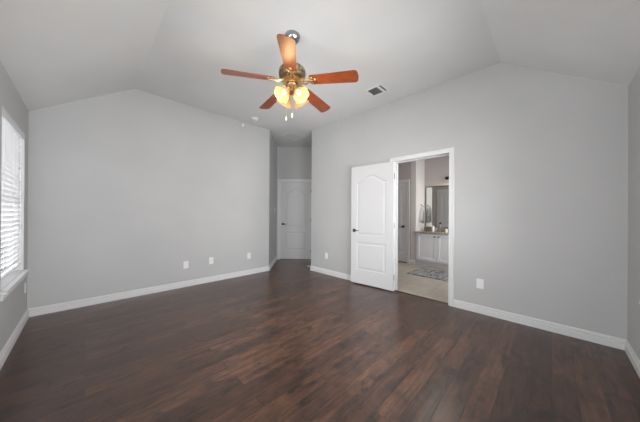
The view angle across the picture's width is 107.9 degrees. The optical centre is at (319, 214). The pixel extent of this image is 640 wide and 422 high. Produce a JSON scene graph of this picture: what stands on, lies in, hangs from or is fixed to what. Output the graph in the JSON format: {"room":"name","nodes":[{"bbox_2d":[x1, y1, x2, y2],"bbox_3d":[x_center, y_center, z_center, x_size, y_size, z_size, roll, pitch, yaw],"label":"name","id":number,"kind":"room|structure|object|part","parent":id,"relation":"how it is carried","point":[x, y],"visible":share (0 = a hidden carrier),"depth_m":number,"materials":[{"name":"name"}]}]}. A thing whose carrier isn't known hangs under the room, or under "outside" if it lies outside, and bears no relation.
{"room":"empty bedroom","nodes":[
{"label":"empty bedroom","id":0,"kind":"room"},
{"bbox_2d":[0,61,28,351],"bbox_3d":[-1.714,-0.350,0.960,4.990,3.120,0.120,0,0,45],"label":"wall","id":1,"kind":"structure","parent":0,"point":[13,307],"depth_m":2.17,"materials":[{"name":"grey paint"}]},
{"bbox_2d":[0,309,28,369],"bbox_3d":[-1.675,1.143,1.007,4.750,0.095,0.018,0,0,45],"label":"baseboard","id":2,"kind":"structure","parent":1,"relation":"attached to","point":[7,348],"depth_m":2.10,"materials":[{"name":"white paint"}]},
{"bbox_2d":[0,105,29,300],"bbox_3d":[-2.884,-0.096,2.150,1.062,1.551,0.160,0,0,45],"label":"window","id":3,"kind":"structure","parent":1,"relation":"in","point":[19,273],"depth_m":2.49,"materials":[{"name":"white plastic"}]},
{"bbox_3d":[-2.920,-0.133,2.114,0.882,1.386,0.004,0,0,45],"label":"glass pane","id":4,"kind":"part","parent":3,"relation":"part of","materials":[{"name":"white"}]},
{"bbox_3d":[-2.922,-0.133,2.111,0.972,1.476,0.050,0,0,45],"label":"frame","id":5,"kind":"part","parent":3,"relation":"part of","materials":[{"name":"white plastic"}]},
{"bbox_2d":[1,107,23,279],"bbox_3d":[-2.878,-0.162,2.156,0.956,1.404,0.057,0,0,45],"label":"window blind","id":6,"kind":"object","parent":3,"relation":"attached to","point":[11,133],"visible":0.98,"depth_m":2.17,"materials":[{"name":"grey plastic"}]},
{"bbox_3d":[-2.634,-0.139,1.911,0.002,1.350,0.054,0,0,45],"label":"ladder cord","id":7,"kind":"part","parent":6,"relation":"part of","materials":[{"name":"white fabric"}]},
{"bbox_3d":[-2.884,0.531,2.153,0.952,0.017,0.042,0,0,45],"label":"rail","id":8,"kind":"part","parent":6,"relation":"part of","materials":[{"name":"white plastic"}]},
{"bbox_3d":[-2.879,-0.140,2.155,0.002,1.350,0.054,0,0,45],"label":"ladder cord","id":9,"kind":"part","parent":6,"relation":"part of","materials":[{"name":"white fabric"}]},
{"bbox_3d":[-3.124,-0.141,2.399,0.002,1.350,0.054,0,0,45],"label":"ladder cord","id":10,"kind":"part","parent":6,"relation":"part of","materials":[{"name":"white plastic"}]},
{"bbox_3d":[-2.870,0.617,2.167,1.062,0.028,0.110,0,0,45],"label":"sill","id":11,"kind":"part","parent":3,"relation":"part of","materials":[{"name":"white paint"}]},
{"bbox_2d":[27,89,268,308],"bbox_3d":[-2.262,-0.349,3.861,0.120,3.120,3.219,0,0,45],"label":"wall","id":12,"kind":"structure","parent":0,"point":[126,188],"depth_m":3.40,"materials":[{"name":"grey paint"}]},
{"bbox_2d":[28,266,268,316],"bbox_3d":[-2.219,1.144,3.813,0.018,0.095,3.227,0,0,45],"label":"baseboard","id":13,"kind":"structure","parent":12,"relation":"attached to","point":[41,310],"depth_m":3.33,"materials":[{"name":"white paint"}]},
{"bbox_2d":[183,261,187,268],"bbox_3d":[-2.204,0.834,3.832,0.010,0.117,0.074,0,0,45],"label":"wall outlet","id":14,"kind":"object","parent":12,"relation":"attached to","point":[185,263],"visible":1,"depth_m":3.82,"materials":[{"name":"grey plastic"}]},
{"bbox_2d":[269,130,276,264],"bbox_3d":[-1.175,-0.340,5.571,0.120,3.120,1.230,0,0,-3],"label":"wall","id":15,"kind":"structure","parent":0,"point":[272,145],"depth_m":5.47,"materials":[{"name":"grey paint"}]},
{"bbox_2d":[269,256,276,269],"bbox_3d":[-1.115,1.153,5.568,0.018,0.095,1.238,0,0,-3],"label":"baseboard","id":16,"kind":"structure","parent":15,"relation":"attached to","point":[275,258],"depth_m":5.43,"materials":[{"name":"white paint"}]},
{"bbox_2d":[276,146,311,255],"bbox_3d":[-0.634,-0.336,6.249,1.025,3.120,0.120,0,0,0],"label":"wall","id":17,"kind":"structure","parent":0,"point":[292,162],"depth_m":6.19,"materials":[{"name":"grey paint"}]},
{"bbox_2d":[277,179,311,259],"bbox_3d":[-0.646,0.137,6.239,0.963,2.134,0.138,0,0,0],"label":"door frame","id":18,"kind":"structure","parent":17,"relation":"attached to","point":[279,180],"depth_m":6.17,"materials":[{"name":"white paint"}]},
{"bbox_2d":[281,182,310,258],"bbox_3d":[-0.629,0.171,6.206,0.823,2.023,0.145,0,0,0],"label":"door","id":19,"kind":"structure","parent":17,"relation":"in","point":[295,196],"depth_m":6.19,"materials":[{"name":"white paint"}]},
{"bbox_2d":[0,259,639,421],"bbox_3d":[0.355,1.257,3.679,5.882,0.100,6.911,0,0,45],"label":"floor","id":20,"kind":"structure","parent":0,"point":[289,341],"depth_m":1.90,"materials":[{"name":"brown wood"}]},
{"bbox_2d":[394,290,447,303],"bbox_3d":[1.466,1.210,3.421,0.788,0.006,0.042,0,0,45],"label":"threshold","id":21,"kind":"object","parent":20,"relation":"on","point":[394,290],"visible":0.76,"depth_m":3.42,"materials":[{"name":"brown"}]},
{"bbox_2d":[407,267,447,281],"bbox_3d":[2.450,1.213,4.593,0.740,0.014,1.200,0,0,-43],"label":"bath rug","id":22,"kind":"object","parent":20,"relation":"on","point":[424,272],"visible":0.51,"depth_m":4.73,"materials":[{"name":"grey fabric"}]},
{"bbox_2d":[415,233,448,268],"bbox_3d":[3.004,0.838,5.319,1.441,0.775,0.610,0,0,45],"label":"vanity cabinet","id":23,"kind":"object","parent":20,"relation":"on","point":[431,249],"visible":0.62,"depth_m":5.37,"materials":[{"name":"grey paint"}]},
{"bbox_3d":[2.494,0.780,5.455,0.453,0.625,0.019,0,0,45],"label":"door","id":24,"kind":"part","parent":23,"relation":"part of","materials":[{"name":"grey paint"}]},
{"bbox_2d":[415,230,448,234],"bbox_3d":[3.014,0.434,5.315,1.464,0.030,0.607,0,0,45],"label":"countertop","id":25,"kind":"structure","parent":23,"relation":"on","point":[423,231],"depth_m":5.38,"materials":[{"name":"beige stone"}]},
{"bbox_3d":[2.819,0.781,5.132,0.451,0.625,0.019,0,0,45],"label":"door","id":26,"kind":"part","parent":23,"relation":"part of","materials":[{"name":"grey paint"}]},
{"bbox_2d":[0,0,639,146],"bbox_3d":[-0.308,-1.527,3.027,5.760,0.778,4.861,0,0,45],"label":"ceiling","id":27,"kind":"structure","parent":0,"point":[53,52],"depth_m":2.26,"materials":[{"name":"white paint"}]},
{"bbox_2d":[221,30,358,120],"bbox_3d":[-0.289,-1.362,2.381,1.253,0.870,1.268,0,0,45],"label":"ceiling fan","id":28,"kind":"object","parent":27,"relation":"hanging from","point":[292,74],"visible":1,"depth_m":2.26,"materials":[{"name":"brown wood"}]},
{"bbox_3d":[-0.676,-1.309,2.195,0.479,0.006,0.142,-4,14,-21],"label":"blade","id":29,"kind":"part","parent":28,"relation":"part of","materials":[{"name":"brown wood"}]},
{"bbox_3d":[-0.544,-1.307,2.676,0.142,0.006,0.479,-16,6,-38],"label":"blade","id":30,"kind":"part","parent":28,"relation":"part of","materials":[{"name":"brown wood"}]},
{"bbox_3d":[-0.370,-1.171,2.245,0.151,0.159,0.150,0,0,-3],"label":"lamp shade","id":31,"kind":"part","parent":28,"relation":"part of","materials":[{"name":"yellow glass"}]},
{"bbox_3d":[-0.381,-1.171,2.435,0.151,0.159,0.150,0,0,-3],"label":"lamp shade","id":32,"kind":"part","parent":28,"relation":"part of","materials":[{"name":"beige glass"}]},
{"bbox_3d":[-0.259,-1.307,1.922,0.142,0.006,0.479,13,3,-3],"label":"blade","id":33,"kind":"part","parent":28,"relation":"part of","materials":[{"name":"brown wood"}]},
{"bbox_3d":[-0.180,-1.170,2.255,0.150,0.159,0.151,0,0,-3],"label":"lamp shade","id":34,"kind":"part","parent":28,"relation":"part of","materials":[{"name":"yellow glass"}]},
{"bbox_3d":[-0.190,-1.169,2.445,0.151,0.159,0.150,0,0,-3],"label":"lamp shade","id":35,"kind":"part","parent":28,"relation":"part of","materials":[{"name":"beige glass"}]},
{"bbox_3d":[-0.047,-1.304,2.700,0.142,0.006,0.479,-15,-12,31],"label":"blade","id":36,"kind":"part","parent":28,"relation":"part of","materials":[{"name":"brown wood"}]},
{"bbox_3d":[0.129,-1.304,2.234,0.479,0.006,0.142,4,-12,15],"label":"blade","id":37,"kind":"part","parent":28,"relation":"part of","materials":[{"name":"brown wood"}]},
{"bbox_2d":[283,132,305,139],"bbox_3d":[-0.597,-1.789,5.359,0.350,0.011,0.405,0,0,45],"label":"ceiling vent","id":38,"kind":"object","parent":27,"relation":"in","point":[291,135],"visible":1,"depth_m":5.36,"materials":[{"name":"grey plastic"}]},
{"bbox_2d":[365,84,388,96],"bbox_3d":[0.825,-1.783,3.365,0.260,0.011,0.225,0,0,45],"label":"ceiling vent","id":39,"kind":"object","parent":27,"relation":"in","point":[379,89],"visible":1,"depth_m":3.36,"materials":[{"name":"grey plastic"}]},
{"bbox_2d":[398,161,410,259],"bbox_3d":[1.931,-0.320,6.144,1.005,3.120,0.120,0,0,45],"label":"wall","id":40,"kind":"structure","parent":0,"point":[404,169],"depth_m":5.83,"materials":[{"name":"beige paint"}]},
{"bbox_2d":[398,182,406,261],"bbox_3d":[1.946,0.202,6.066,0.674,1.995,0.187,0,0,45],"label":"door","id":41,"kind":"structure","parent":40,"relation":"in","point":[402,187],"depth_m":5.90,"materials":[{"name":"white paint"}]},
{"bbox_2d":[398,179,409,262],"bbox_3d":[1.927,0.177,6.047,0.808,2.086,0.018,0,0,45],"label":"door frame","id":42,"kind":"structure","parent":40,"relation":"attached to","point":[406,180],"depth_m":5.78,"materials":[{"name":"white paint"}]},
{"bbox_2d":[411,159,424,260],"bbox_3d":[2.479,-0.317,5.898,0.120,3.120,0.545,0,0,45],"label":"wall","id":43,"kind":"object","parent":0,"point":[417,167],"visible":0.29,"depth_m":5.73,"materials":[{"name":"paint"}]},
{"bbox_3d":[2.576,-0.213,5.861,0.071,0.081,0.044,0,0,45],"label":"towel hook","id":44,"kind":"object","parent":43,"relation":"attached to","visible":0},
{"bbox_2d":[419,207,424,223],"bbox_3d":[2.577,0.028,5.835,0.085,0.430,0.252,0,0,45],"label":"hand towel","id":45,"kind":"object","parent":44,"relation":"hanging from","point":[422,211],"visible":1,"depth_m":5.82,"materials":[{"name":"white fabric"}]},
{"bbox_2d":[424,155,448,226],"bbox_3d":[3.694,-0.311,5.158,2.885,3.120,0.120,0,0,45],"label":"wall","id":46,"kind":"structure","parent":0,"point":[436,169],"depth_m":5.85,"materials":[{"name":"beige paint"}]},
{"bbox_2d":[426,185,448,227],"bbox_3d":[3.221,-0.181,5.532,1.379,1.035,0.016,0,0,45],"label":"mirror","id":47,"kind":"object","parent":46,"relation":"attached to","point":[437,197],"visible":0.32,"depth_m":5.82,"materials":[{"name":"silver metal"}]},
{"bbox_2d":[311,62,627,339],"bbox_3d":[1.373,-0.327,3.552,4.272,3.120,0.120,0,0,45],"label":"wall","id":48,"kind":"structure","parent":0,"point":[541,197],"depth_m":2.61,"materials":[{"name":"grey paint"}]},
{"bbox_2d":[310,266,386,289],"bbox_3d":[0.450,1.161,4.362,1.847,0.095,0.018,0,0,45],"label":"baseboard","id":49,"kind":"structure","parent":48,"relation":"attached to","point":[316,269],"depth_m":4.57,"materials":[{"name":"white paint"}]},
{"bbox_2d":[351,162,394,290],"bbox_3d":[0.861,0.185,3.888,0.776,2.014,0.145,0,0,40],"label":"door","id":50,"kind":"structure","parent":48,"relation":"in","point":[372,189],"depth_m":3.85,"materials":[{"name":"white paint"}]},
{"bbox_2d":[390,147,454,306],"bbox_3d":[1.488,0.163,3.438,0.920,2.100,0.162,0,0,45],"label":"door frame","id":51,"kind":"structure","parent":48,"relation":"attached to","point":[450,151],"depth_m":3.11,"materials":[{"name":"white paint"}]},
{"bbox_2d":[476,279,483,288],"bbox_3d":[1.965,0.855,2.862,0.074,0.117,0.010,0,0,45],"label":"wall outlet","id":52,"kind":"object","parent":48,"relation":"attached to","point":[479,282],"visible":1,"depth_m":2.86,"materials":[{"name":"grey plastic"}]},
{"bbox_2d":[454,299,625,349],"bbox_3d":[2.250,1.169,2.570,1.392,0.095,0.018,0,0,45],"label":"baseboard","id":53,"kind":"structure","parent":48,"relation":"attached to","point":[615,342],"depth_m":2.43,"materials":[{"name":"white paint"}]},
{"bbox_2d":[627,67,639,359],"bbox_3d":[1.427,-0.331,0.665,0.120,3.120,4.135,0,0,45],"label":"wall","id":54,"kind":"structure","parent":0,"point":[633,313],"depth_m":1.93,"materials":[{"name":"grey paint"}]},
{"bbox_2d":[625,340,639,377],"bbox_3d":[1.370,1.161,0.711,0.018,0.095,3.895,0,0,45],"label":"baseboard","id":55,"kind":"structure","parent":54,"relation":"attached to","point":[633,358],"depth_m":1.88,"materials":[{"name":"white paint"}]}
]}

